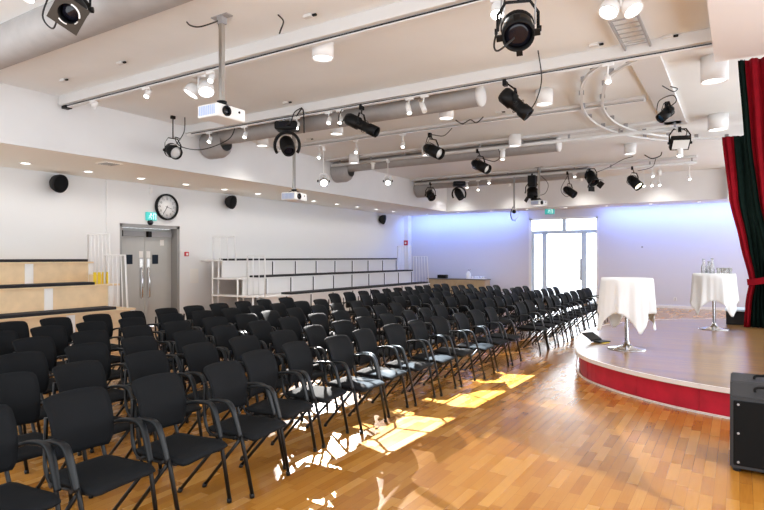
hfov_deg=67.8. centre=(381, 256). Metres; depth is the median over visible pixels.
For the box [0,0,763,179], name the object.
ceiling
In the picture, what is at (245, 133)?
track spotlight
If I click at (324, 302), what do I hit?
armchair
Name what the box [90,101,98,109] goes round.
track spotlight
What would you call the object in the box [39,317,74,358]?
armchair
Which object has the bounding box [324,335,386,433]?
armchair
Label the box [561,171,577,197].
lantern
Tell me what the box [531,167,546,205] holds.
ceiling projector
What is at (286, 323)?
armchair
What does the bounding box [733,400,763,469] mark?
grille
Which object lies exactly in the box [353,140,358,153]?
track spotlight
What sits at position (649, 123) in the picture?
ceiling beam
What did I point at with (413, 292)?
armchair
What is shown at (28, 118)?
bulkhead
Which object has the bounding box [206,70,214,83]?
track spotlight
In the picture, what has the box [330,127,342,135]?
recessed light
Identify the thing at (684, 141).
lamp
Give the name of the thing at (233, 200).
grille
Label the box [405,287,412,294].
armchair
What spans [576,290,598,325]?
armchair
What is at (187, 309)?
armchair
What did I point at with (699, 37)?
ceiling beam
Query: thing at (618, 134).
pipe
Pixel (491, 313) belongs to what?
armchair
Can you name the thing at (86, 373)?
armchair
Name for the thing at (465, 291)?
armchair
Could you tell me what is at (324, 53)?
ceiling light
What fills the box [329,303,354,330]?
armchair
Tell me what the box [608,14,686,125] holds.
cable tray
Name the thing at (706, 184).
bulkhead
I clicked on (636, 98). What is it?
ceiling beam
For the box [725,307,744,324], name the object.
black riser
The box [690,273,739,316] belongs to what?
tablecloth
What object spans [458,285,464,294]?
armchair
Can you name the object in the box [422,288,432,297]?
armchair
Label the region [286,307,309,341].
armchair
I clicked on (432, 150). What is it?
spotlight
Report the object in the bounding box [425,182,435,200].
lantern
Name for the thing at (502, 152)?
track spotlight
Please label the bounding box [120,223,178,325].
door
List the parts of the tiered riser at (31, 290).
riser panel, riser panel, post, riser panel, post, riser panel, post, riser panel, post, riser panel, post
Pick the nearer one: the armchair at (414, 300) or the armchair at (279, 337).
the armchair at (279, 337)
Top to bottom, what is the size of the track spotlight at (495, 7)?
0.234 m
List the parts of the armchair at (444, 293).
backrest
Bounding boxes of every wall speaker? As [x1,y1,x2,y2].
[49,174,68,192]
[225,195,236,208]
[379,215,385,223]
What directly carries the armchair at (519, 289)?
on the floor
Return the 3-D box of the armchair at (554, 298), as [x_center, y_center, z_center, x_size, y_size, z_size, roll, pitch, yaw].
[4.125,1.339,12.925,0.563,0.938,0.576,0,0,29]
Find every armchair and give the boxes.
[0,321,29,338]
[0,330,18,355]
[0,351,81,473]
[0,372,73,504]
[0,404,61,509]
[12,336,66,432]
[23,424,26,433]
[30,325,72,395]
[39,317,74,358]
[43,387,157,509]
[52,360,143,498]
[64,342,136,452]
[71,330,130,402]
[76,321,124,386]
[83,314,120,368]
[117,317,167,384]
[119,336,188,434]
[120,311,161,362]
[120,325,176,403]
[124,350,202,472]
[129,372,231,509]
[154,308,193,344]
[157,313,198,372]
[162,321,208,394]
[172,330,227,420]
[181,342,249,451]
[183,305,205,334]
[190,310,232,359]
[201,316,243,384]
[202,360,289,498]
[209,303,228,316]
[210,325,266,408]
[221,308,241,360]
[229,335,293,421]
[234,313,279,370]
[235,301,251,313]
[240,349,316,469]
[247,320,298,396]
[248,305,265,319]
[256,299,271,309]
[261,310,280,353]
[269,330,328,420]
[270,303,287,351]
[277,316,324,381]
[278,297,308,321]
[281,341,348,447]
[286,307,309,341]
[293,301,311,333]
[303,325,356,407]
[307,313,350,379]
[310,305,334,354]
[313,299,331,325]
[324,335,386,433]
[328,293,354,322]
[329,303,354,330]
[331,310,372,369]
[331,320,381,397]
[343,292,360,319]
[349,301,381,340]
[352,307,391,360]
[352,329,408,417]
[355,316,401,386]
[358,291,375,314]
[360,295,381,323]
[370,289,390,309]
[372,305,408,359]
[374,293,400,328]
[378,313,421,379]
[382,288,398,323]
[382,324,435,406]
[388,292,409,324]
[388,303,423,355]
[393,287,415,313]
[393,296,421,337]
[399,291,420,312]
[402,310,441,372]
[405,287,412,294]
[407,295,431,320]
[408,320,456,396]
[410,289,421,305]
[415,286,423,292]
[418,307,455,366]
[419,293,441,330]
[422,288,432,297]
[429,298,459,344]
[430,316,475,387]
[431,292,451,315]
[432,287,446,306]
[432,304,469,359]
[433,284,443,300]
[441,283,450,290]
[441,287,462,316]
[441,291,463,314]
[444,296,473,338]
[451,286,468,313]
[452,289,472,313]
[453,313,494,379]
[456,295,484,336]
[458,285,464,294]
[462,288,476,306]
[466,293,492,332]
[469,309,508,371]
[470,287,477,299]
[470,299,502,348]
[475,292,501,331]
[478,287,500,314]
[482,298,513,344]
[484,291,508,326]
[484,307,521,365]
[486,286,501,316]
[493,285,502,293]
[493,289,517,323]
[493,296,522,341]
[502,289,519,313]
[502,295,529,337]
[510,288,522,301]
[510,293,535,333]
[514,301,548,353]
[515,287,522,301]
[520,292,545,321]
[522,286,538,317]
[524,300,555,348]
[527,291,550,319]
[534,290,553,317]
[534,298,564,344]
[541,289,561,317]
[543,296,571,341]
[546,287,562,314]
[550,295,577,337]
[553,287,572,313]
[558,293,584,333]
[564,292,589,330]
[569,291,595,326]
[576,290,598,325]
[581,289,605,322]
[586,288,607,321]
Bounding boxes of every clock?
[155,194,178,219]
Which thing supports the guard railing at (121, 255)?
on the tiered riser at (31, 290)
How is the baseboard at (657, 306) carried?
attached to the wall at (675, 239)
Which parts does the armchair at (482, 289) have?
backrest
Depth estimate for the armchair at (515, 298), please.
13.55 m
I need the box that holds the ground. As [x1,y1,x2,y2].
[535,286,595,301]
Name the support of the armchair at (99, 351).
on the floor
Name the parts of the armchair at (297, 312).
backrest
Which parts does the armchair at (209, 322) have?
armrest, backrest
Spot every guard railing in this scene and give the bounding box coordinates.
[87,233,112,283]
[104,254,128,307]
[212,236,236,260]
[247,255,265,296]
[397,246,411,269]
[413,256,428,281]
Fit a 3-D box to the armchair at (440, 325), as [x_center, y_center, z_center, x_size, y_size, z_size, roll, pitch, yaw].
[0.999,1.339,8.186,0.563,0.938,0.576,0,0,31]
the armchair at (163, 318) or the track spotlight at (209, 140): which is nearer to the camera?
the armchair at (163, 318)
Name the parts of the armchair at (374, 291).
backrest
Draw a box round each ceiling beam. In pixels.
[59,0,470,105]
[185,28,711,133]
[273,96,645,148]
[326,121,680,161]
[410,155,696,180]
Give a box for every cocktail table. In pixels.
[607,317,645,351]
[698,301,729,330]
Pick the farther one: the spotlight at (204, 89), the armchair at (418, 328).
the spotlight at (204, 89)
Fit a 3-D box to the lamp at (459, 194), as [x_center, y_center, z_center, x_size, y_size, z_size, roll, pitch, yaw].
[2.642,-2.267,19.489,0.515,0.666,0.332,0,0,2]
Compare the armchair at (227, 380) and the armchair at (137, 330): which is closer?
the armchair at (227, 380)
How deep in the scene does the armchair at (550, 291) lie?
16.10 m
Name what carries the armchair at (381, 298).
on the floor
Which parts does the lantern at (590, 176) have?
barn door, barn door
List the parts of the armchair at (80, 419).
armrest, seat frame, backrest, leg, seat, armrest, leg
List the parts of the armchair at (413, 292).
backrest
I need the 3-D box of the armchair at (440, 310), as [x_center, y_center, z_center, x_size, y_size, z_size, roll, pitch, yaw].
[1.219,1.339,10.200,0.563,0.938,0.576,0,0,34]
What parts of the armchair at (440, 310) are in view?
backrest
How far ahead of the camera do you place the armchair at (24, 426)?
5.58 m
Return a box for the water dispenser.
[466,269,470,278]
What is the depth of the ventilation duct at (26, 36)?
6.27 m
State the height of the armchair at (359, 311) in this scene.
0.938 m
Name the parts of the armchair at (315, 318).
backrest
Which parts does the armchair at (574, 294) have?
backrest, seat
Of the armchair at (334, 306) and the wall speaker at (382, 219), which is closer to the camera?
the armchair at (334, 306)
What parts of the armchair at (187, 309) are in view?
backrest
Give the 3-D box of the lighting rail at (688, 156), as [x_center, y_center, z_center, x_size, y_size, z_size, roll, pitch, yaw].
[4.884,-2.772,18.078,9.000,0.055,0.280,0,0,32]
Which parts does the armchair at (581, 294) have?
backrest, seat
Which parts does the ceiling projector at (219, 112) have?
ceiling plate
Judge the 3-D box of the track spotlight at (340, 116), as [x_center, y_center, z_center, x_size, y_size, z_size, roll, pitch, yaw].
[-0.729,-2.477,10.102,0.140,0.264,0.149,0,0,32]
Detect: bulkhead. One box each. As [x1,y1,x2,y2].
[0,83,446,211]
[447,168,726,211]
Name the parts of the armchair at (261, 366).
backrest, seat frame, armrest, seat, leg, armrest, leg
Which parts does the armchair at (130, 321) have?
backrest, armrest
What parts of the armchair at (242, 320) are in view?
backrest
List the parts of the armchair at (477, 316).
backrest, armrest, seat, armrest, leg, leg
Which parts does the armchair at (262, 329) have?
backrest, armrest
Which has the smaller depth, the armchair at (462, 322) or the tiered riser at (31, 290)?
the armchair at (462, 322)
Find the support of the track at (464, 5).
attached to the ceiling beam at (405, 8)
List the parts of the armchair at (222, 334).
backrest, armrest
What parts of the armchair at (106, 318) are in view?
backrest, seat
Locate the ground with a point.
(562, 289)
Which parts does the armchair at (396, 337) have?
backrest, armrest, seat, leg, armrest, leg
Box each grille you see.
[54,175,67,191]
[230,196,236,208]
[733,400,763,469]
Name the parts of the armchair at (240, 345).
backrest, seat, armrest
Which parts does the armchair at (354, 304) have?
backrest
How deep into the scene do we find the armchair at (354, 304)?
11.21 m
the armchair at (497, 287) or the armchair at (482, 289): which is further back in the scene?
the armchair at (497, 287)
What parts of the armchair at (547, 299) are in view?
backrest, seat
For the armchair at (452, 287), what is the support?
on the floor
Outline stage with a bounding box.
[575,319,763,418]
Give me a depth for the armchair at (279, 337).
6.64 m
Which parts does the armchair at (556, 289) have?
backrest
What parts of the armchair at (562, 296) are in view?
backrest, seat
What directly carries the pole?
hanging from the pipe at (691, 161)
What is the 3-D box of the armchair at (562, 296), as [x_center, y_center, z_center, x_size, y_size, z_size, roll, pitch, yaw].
[4.476,1.339,13.449,0.563,0.938,0.576,0,0,32]
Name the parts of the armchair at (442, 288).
backrest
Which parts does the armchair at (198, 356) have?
armrest, backrest, leg, seat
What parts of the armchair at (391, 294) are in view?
backrest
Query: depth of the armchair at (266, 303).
11.73 m
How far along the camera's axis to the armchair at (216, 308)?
10.65 m
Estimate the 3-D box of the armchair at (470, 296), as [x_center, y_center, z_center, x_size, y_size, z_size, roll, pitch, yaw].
[2.299,1.339,13.469,0.563,0.938,0.576,0,0,31]
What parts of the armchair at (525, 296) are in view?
backrest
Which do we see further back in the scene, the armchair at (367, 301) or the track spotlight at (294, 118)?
the armchair at (367, 301)
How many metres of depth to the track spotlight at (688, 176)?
15.78 m
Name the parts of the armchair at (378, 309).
backrest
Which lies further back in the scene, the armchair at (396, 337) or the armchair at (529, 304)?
the armchair at (529, 304)
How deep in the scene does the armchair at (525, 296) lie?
14.03 m
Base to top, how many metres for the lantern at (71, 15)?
0.762 m
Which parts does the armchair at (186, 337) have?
backrest, armrest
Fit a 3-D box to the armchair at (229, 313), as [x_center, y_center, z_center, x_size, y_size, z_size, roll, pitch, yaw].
[-2.391,1.339,9.577,0.563,0.938,0.576,0,0,29]
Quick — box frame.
[201,259,259,304]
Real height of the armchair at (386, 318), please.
0.938 m
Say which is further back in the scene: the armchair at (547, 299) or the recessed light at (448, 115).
the armchair at (547, 299)
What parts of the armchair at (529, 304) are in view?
backrest, seat, armrest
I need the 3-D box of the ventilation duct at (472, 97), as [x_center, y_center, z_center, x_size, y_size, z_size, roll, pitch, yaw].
[-1.103,-2.496,10.976,6.495,0.622,0.610,0,0,32]
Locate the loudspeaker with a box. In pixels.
[730,372,763,472]
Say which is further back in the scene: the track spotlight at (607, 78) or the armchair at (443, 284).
the armchair at (443, 284)
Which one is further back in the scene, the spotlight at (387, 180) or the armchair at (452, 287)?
the armchair at (452, 287)
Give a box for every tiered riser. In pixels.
[0,259,135,345]
[205,258,429,315]
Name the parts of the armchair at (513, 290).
backrest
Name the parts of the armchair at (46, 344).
backrest, leg, seat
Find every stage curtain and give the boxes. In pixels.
[722,135,763,327]
[738,57,763,259]
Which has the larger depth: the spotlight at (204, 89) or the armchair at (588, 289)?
the armchair at (588, 289)
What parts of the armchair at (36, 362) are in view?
leg, backrest, seat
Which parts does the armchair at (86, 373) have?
backrest, leg, armrest, seat, leg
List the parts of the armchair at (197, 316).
backrest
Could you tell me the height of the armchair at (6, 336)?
0.938 m
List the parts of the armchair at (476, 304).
backrest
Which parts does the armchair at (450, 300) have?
backrest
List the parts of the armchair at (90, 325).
backrest, seat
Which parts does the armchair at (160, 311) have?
backrest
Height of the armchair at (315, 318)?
0.938 m
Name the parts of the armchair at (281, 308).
backrest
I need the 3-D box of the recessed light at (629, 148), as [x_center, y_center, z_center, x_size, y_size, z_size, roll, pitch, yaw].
[6.154,-2.675,14.088,0.280,0.250,0.280,0,0,32]
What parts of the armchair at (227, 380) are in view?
armrest, backrest, seat frame, leg, seat, armrest, leg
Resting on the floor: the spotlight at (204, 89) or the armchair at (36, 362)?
the armchair at (36, 362)
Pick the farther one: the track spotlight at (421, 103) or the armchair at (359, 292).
the armchair at (359, 292)
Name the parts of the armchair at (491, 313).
backrest, armrest, seat, armrest, leg, leg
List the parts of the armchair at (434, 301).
backrest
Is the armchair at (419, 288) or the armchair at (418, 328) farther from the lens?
the armchair at (419, 288)
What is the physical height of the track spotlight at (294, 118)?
0.236 m
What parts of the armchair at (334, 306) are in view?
backrest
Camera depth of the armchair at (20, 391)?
4.24 m
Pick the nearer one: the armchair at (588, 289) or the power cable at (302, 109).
the power cable at (302, 109)
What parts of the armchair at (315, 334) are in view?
backrest, armrest, leg, seat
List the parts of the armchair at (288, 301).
backrest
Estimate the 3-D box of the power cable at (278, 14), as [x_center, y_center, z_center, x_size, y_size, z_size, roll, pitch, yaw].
[-1.166,-2.679,6.513,0.098,0.234,0.038,0,0,32]
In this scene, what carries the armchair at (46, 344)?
on the floor
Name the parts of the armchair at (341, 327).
backrest, seat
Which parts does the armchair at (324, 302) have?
backrest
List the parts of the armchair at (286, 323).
backrest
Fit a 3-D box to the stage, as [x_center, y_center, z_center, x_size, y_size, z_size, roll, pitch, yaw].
[6.727,1.629,9.413,6.547,0.342,8.653,0,0,32]
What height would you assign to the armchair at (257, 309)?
0.938 m
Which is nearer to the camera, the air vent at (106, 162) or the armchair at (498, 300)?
the air vent at (106, 162)
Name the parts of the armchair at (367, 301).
backrest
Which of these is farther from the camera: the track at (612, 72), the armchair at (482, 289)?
the armchair at (482, 289)
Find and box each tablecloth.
[597,277,656,333]
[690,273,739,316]
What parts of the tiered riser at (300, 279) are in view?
riser panel, post, riser panel, riser panel, post, riser panel, riser panel, riser panel, riser panel, riser panel, riser panel, riser panel, riser panel, riser panel, riser panel, riser panel, riser panel, riser panel, riser panel, riser panel, riser panel, riser panel, riser panel, riser panel, riser panel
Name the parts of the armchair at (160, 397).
armrest, seat frame, backrest, leg, seat, armrest, leg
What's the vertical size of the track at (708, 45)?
0.070 m
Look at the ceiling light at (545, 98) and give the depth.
9.40 m
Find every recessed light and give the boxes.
[256,138,268,146]
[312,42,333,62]
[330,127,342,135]
[349,153,358,163]
[439,110,453,120]
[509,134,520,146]
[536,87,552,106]
[624,143,635,154]
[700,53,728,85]
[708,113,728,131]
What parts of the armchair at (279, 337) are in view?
backrest, leg, seat, armrest, leg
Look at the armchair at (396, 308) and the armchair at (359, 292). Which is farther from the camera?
the armchair at (359, 292)
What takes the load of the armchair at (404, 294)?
on the floor
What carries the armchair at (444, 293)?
on the floor
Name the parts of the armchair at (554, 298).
backrest, seat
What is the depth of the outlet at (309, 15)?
6.53 m
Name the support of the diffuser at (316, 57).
attached to the ceiling light at (324, 53)
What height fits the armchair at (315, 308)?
0.938 m
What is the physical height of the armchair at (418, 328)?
0.938 m
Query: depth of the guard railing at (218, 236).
15.53 m
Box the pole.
[510,177,518,220]
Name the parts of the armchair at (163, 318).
backrest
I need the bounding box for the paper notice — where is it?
[190,269,197,282]
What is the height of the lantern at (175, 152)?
0.915 m
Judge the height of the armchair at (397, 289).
0.938 m
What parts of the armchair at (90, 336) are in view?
backrest, seat, armrest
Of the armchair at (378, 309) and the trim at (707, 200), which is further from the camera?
the trim at (707, 200)
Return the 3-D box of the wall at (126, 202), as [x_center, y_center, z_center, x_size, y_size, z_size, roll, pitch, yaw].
[-5.947,-0.020,14.357,0.035,3.640,2.160,0,0,32]
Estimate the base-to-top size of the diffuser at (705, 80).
0.005 m
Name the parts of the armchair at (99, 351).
backrest, seat, armrest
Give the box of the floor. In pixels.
[0,302,763,509]
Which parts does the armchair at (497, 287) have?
backrest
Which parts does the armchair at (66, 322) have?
backrest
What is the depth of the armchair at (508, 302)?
13.01 m
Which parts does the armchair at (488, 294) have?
backrest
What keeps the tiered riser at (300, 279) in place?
on the floor
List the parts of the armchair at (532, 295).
backrest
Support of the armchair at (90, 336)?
on the floor
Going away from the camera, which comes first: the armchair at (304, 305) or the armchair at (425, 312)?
the armchair at (425, 312)
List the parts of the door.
push plate, handle, push plate, handle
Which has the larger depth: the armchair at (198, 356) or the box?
the box
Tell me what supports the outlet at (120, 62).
attached to the ceiling
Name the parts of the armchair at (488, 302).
backrest, seat, armrest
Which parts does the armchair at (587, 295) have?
backrest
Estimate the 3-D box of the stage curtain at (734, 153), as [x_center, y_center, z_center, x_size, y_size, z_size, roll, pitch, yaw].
[8.114,-0.540,11.403,2.218,3.980,0.176,0,0,32]
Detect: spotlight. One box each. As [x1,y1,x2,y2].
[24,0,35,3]
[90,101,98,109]
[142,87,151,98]
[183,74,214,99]
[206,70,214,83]
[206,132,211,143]
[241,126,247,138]
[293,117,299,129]
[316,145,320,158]
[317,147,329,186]
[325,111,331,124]
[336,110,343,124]
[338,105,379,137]
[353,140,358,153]
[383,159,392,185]
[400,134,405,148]
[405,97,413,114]
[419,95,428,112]
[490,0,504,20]
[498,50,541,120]
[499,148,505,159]
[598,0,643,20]
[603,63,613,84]
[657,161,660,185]
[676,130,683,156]
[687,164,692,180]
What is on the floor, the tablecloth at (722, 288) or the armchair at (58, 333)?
the armchair at (58, 333)
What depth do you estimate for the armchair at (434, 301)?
11.99 m
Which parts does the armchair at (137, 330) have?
backrest, seat, armrest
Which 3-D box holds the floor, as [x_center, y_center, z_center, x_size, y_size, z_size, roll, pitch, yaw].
[1.634,1.850,11.321,17.300,0.100,23.900,0,0,32]
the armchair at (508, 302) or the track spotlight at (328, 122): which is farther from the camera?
the armchair at (508, 302)
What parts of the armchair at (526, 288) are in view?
backrest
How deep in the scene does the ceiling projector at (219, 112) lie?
6.58 m
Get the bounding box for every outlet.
[116,61,125,64]
[303,13,316,18]
[589,43,603,47]
[662,34,677,38]
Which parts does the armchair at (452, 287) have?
backrest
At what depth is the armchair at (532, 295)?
14.60 m
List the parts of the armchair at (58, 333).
backrest, seat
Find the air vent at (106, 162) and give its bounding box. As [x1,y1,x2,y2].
[95,161,122,165]
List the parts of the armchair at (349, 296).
backrest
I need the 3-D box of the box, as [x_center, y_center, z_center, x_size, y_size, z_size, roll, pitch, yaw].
[2.578,0.825,24.136,0.400,0.150,0.246,0,0,32]
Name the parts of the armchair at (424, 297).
backrest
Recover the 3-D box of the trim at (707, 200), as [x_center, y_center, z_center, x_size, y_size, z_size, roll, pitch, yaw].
[8.974,-1.870,19.946,14.070,0.060,1.480,0,0,32]
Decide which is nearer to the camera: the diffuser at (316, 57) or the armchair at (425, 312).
the diffuser at (316, 57)
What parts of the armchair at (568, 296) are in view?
backrest, seat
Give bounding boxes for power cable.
[175,128,234,149]
[278,14,283,33]
[296,108,304,132]
[455,117,482,123]
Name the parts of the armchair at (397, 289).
backrest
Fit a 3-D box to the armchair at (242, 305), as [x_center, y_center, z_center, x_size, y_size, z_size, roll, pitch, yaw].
[-2.550,1.339,11.068,0.563,0.938,0.576,0,0,28]
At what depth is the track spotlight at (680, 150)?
11.53 m
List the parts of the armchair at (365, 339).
backrest, armrest, seat, leg, armrest, leg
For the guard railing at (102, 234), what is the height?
1.084 m
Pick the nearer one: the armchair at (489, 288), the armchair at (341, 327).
the armchair at (341, 327)
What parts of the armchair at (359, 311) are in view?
backrest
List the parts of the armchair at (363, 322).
backrest, seat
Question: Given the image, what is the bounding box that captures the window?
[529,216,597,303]
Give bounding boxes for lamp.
[273,119,300,156]
[451,181,466,200]
[524,173,548,202]
[667,127,691,149]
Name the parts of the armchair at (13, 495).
backrest, seat, armrest, leg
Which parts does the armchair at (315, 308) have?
backrest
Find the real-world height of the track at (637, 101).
0.070 m
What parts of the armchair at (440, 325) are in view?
backrest, armrest, seat, leg, armrest, leg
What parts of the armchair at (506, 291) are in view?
backrest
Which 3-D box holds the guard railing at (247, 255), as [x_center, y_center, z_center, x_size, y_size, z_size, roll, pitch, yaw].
[-3.318,0.500,14.971,0.670,1.080,0.040,0,0,32]
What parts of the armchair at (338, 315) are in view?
backrest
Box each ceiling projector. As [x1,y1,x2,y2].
[186,12,244,125]
[281,135,306,201]
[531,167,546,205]
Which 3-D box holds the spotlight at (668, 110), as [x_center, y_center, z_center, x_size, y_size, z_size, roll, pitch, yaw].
[4.834,-2.494,9.652,0.328,0.431,0.304,0,0,32]
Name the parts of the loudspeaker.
handle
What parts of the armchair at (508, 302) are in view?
backrest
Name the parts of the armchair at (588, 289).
backrest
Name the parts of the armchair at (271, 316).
backrest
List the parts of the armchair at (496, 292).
backrest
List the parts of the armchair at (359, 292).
backrest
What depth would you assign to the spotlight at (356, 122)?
9.77 m
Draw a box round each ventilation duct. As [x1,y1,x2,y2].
[0,0,192,69]
[199,86,485,158]
[330,137,561,182]
[414,167,589,197]
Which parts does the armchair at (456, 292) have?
backrest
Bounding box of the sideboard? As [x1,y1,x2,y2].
[427,278,490,295]
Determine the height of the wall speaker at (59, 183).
0.400 m
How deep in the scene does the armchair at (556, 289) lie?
16.61 m
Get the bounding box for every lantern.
[42,0,93,35]
[163,115,184,159]
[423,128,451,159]
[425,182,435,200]
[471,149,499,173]
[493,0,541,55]
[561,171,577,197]
[584,156,632,191]
[626,159,655,190]
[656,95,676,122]
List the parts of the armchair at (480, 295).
backrest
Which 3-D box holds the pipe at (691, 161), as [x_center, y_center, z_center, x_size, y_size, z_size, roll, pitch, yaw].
[4.927,-2.690,18.051,8.900,0.220,0.076,0,0,32]
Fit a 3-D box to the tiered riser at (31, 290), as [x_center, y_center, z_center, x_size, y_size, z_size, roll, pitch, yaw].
[-6.606,0.922,11.156,2.170,1.755,2.740,0,0,32]
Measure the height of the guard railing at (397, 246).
1.032 m
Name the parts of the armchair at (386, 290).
backrest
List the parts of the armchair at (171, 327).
armrest, backrest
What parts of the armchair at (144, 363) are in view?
backrest, leg, seat, armrest, leg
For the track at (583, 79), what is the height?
0.114 m
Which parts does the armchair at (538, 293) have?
backrest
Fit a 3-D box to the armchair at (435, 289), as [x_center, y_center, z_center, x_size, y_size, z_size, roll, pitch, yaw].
[1.706,1.339,16.022,0.563,0.938,0.576,0,0,33]
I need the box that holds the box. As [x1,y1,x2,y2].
[437,275,447,277]
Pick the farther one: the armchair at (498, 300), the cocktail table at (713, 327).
the armchair at (498, 300)
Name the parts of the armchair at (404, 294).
backrest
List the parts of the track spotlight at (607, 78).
stem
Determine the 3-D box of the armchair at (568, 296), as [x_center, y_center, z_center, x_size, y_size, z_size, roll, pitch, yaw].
[4.768,1.339,13.941,0.563,0.938,0.576,0,0,30]
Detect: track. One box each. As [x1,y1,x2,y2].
[61,0,489,109]
[186,43,712,136]
[277,100,644,151]
[579,66,693,142]
[600,59,728,139]
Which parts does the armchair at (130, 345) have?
backrest, armrest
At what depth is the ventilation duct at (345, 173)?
14.69 m
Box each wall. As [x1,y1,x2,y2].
[0,166,403,319]
[106,179,182,314]
[411,202,748,307]
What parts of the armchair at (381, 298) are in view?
backrest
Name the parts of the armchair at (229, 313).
backrest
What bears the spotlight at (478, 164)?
hanging from the pipe at (618, 134)
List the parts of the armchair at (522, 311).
backrest, armrest, seat, armrest, leg, leg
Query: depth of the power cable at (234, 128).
11.38 m
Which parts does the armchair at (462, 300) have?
backrest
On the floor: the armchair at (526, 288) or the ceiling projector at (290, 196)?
the armchair at (526, 288)
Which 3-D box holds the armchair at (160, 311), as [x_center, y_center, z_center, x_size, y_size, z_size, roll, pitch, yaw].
[-3.492,1.339,9.553,0.563,0.938,0.576,0,0,32]
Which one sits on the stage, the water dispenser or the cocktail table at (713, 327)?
the cocktail table at (713, 327)
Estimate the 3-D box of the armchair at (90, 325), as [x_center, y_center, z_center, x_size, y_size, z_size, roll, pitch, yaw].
[-3.715,1.339,7.530,0.563,0.938,0.576,0,0,27]
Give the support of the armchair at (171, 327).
on the floor
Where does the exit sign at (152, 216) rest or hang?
attached to the wall at (37, 221)
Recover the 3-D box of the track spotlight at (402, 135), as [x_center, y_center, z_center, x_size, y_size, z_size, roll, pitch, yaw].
[0.480,-2.554,12.566,0.140,0.318,0.149,0,0,32]
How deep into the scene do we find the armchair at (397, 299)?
12.62 m
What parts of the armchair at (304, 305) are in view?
backrest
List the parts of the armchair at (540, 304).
backrest, seat, leg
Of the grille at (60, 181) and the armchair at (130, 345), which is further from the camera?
the grille at (60, 181)
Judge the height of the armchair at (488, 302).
0.938 m
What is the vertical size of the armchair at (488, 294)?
0.938 m
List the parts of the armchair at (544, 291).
backrest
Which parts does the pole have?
rod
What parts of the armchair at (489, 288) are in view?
backrest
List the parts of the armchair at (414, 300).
backrest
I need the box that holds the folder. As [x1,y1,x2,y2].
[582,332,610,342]
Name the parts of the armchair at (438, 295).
backrest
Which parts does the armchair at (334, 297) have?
backrest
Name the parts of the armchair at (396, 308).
backrest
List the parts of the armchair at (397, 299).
backrest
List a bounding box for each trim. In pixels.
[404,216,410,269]
[451,199,726,213]
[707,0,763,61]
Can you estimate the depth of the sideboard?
23.45 m
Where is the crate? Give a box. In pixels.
[89,272,107,283]
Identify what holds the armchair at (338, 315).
on the floor
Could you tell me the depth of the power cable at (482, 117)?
11.47 m
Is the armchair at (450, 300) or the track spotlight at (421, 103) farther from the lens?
the armchair at (450, 300)
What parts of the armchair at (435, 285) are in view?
backrest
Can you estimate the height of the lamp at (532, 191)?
0.933 m
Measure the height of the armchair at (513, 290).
0.938 m
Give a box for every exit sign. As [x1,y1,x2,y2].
[145,212,156,220]
[545,208,554,214]
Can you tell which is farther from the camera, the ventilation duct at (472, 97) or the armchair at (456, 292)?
the armchair at (456, 292)
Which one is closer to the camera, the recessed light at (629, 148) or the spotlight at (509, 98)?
the spotlight at (509, 98)
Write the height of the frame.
1.740 m
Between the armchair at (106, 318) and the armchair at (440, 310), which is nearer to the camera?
the armchair at (106, 318)
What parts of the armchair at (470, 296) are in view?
backrest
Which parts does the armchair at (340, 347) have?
armrest, backrest, seat, leg, armrest, leg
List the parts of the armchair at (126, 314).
backrest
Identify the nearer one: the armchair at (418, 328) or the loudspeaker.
the loudspeaker
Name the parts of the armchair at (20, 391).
backrest, seat, leg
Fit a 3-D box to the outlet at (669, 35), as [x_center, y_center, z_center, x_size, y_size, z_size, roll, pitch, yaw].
[3.637,-2.783,7.164,0.180,0.035,0.060,0,0,32]
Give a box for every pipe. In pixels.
[331,122,681,166]
[414,158,696,184]
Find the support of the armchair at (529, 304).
on the floor
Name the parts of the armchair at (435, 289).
backrest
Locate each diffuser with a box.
[314,55,331,59]
[703,78,725,82]
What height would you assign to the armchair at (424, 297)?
0.938 m
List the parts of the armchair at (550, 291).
backrest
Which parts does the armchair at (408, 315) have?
backrest, seat, armrest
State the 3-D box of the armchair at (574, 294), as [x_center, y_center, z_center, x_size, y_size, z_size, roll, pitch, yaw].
[5.084,1.339,14.458,0.563,0.938,0.576,0,0,36]
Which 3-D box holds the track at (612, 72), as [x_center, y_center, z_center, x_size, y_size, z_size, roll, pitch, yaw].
[5.129,-2.742,10.816,1.523,0.114,6.840,0,0,40]
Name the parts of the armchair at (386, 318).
backrest, seat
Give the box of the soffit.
[0,143,457,215]
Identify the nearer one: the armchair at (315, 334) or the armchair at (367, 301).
the armchair at (315, 334)
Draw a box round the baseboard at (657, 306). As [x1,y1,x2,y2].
[656,305,724,310]
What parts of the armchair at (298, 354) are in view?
backrest, armrest, seat frame, seat, leg, armrest, leg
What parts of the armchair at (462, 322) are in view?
backrest, armrest, seat, armrest, leg, leg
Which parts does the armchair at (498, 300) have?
backrest, seat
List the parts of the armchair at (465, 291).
backrest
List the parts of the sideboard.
door, door, door, door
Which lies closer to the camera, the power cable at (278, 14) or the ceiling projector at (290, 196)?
the power cable at (278, 14)
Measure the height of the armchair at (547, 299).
0.938 m
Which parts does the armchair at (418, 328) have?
backrest, armrest, seat, leg, armrest, leg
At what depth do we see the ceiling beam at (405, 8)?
7.19 m
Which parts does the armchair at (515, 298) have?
backrest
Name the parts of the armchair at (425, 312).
backrest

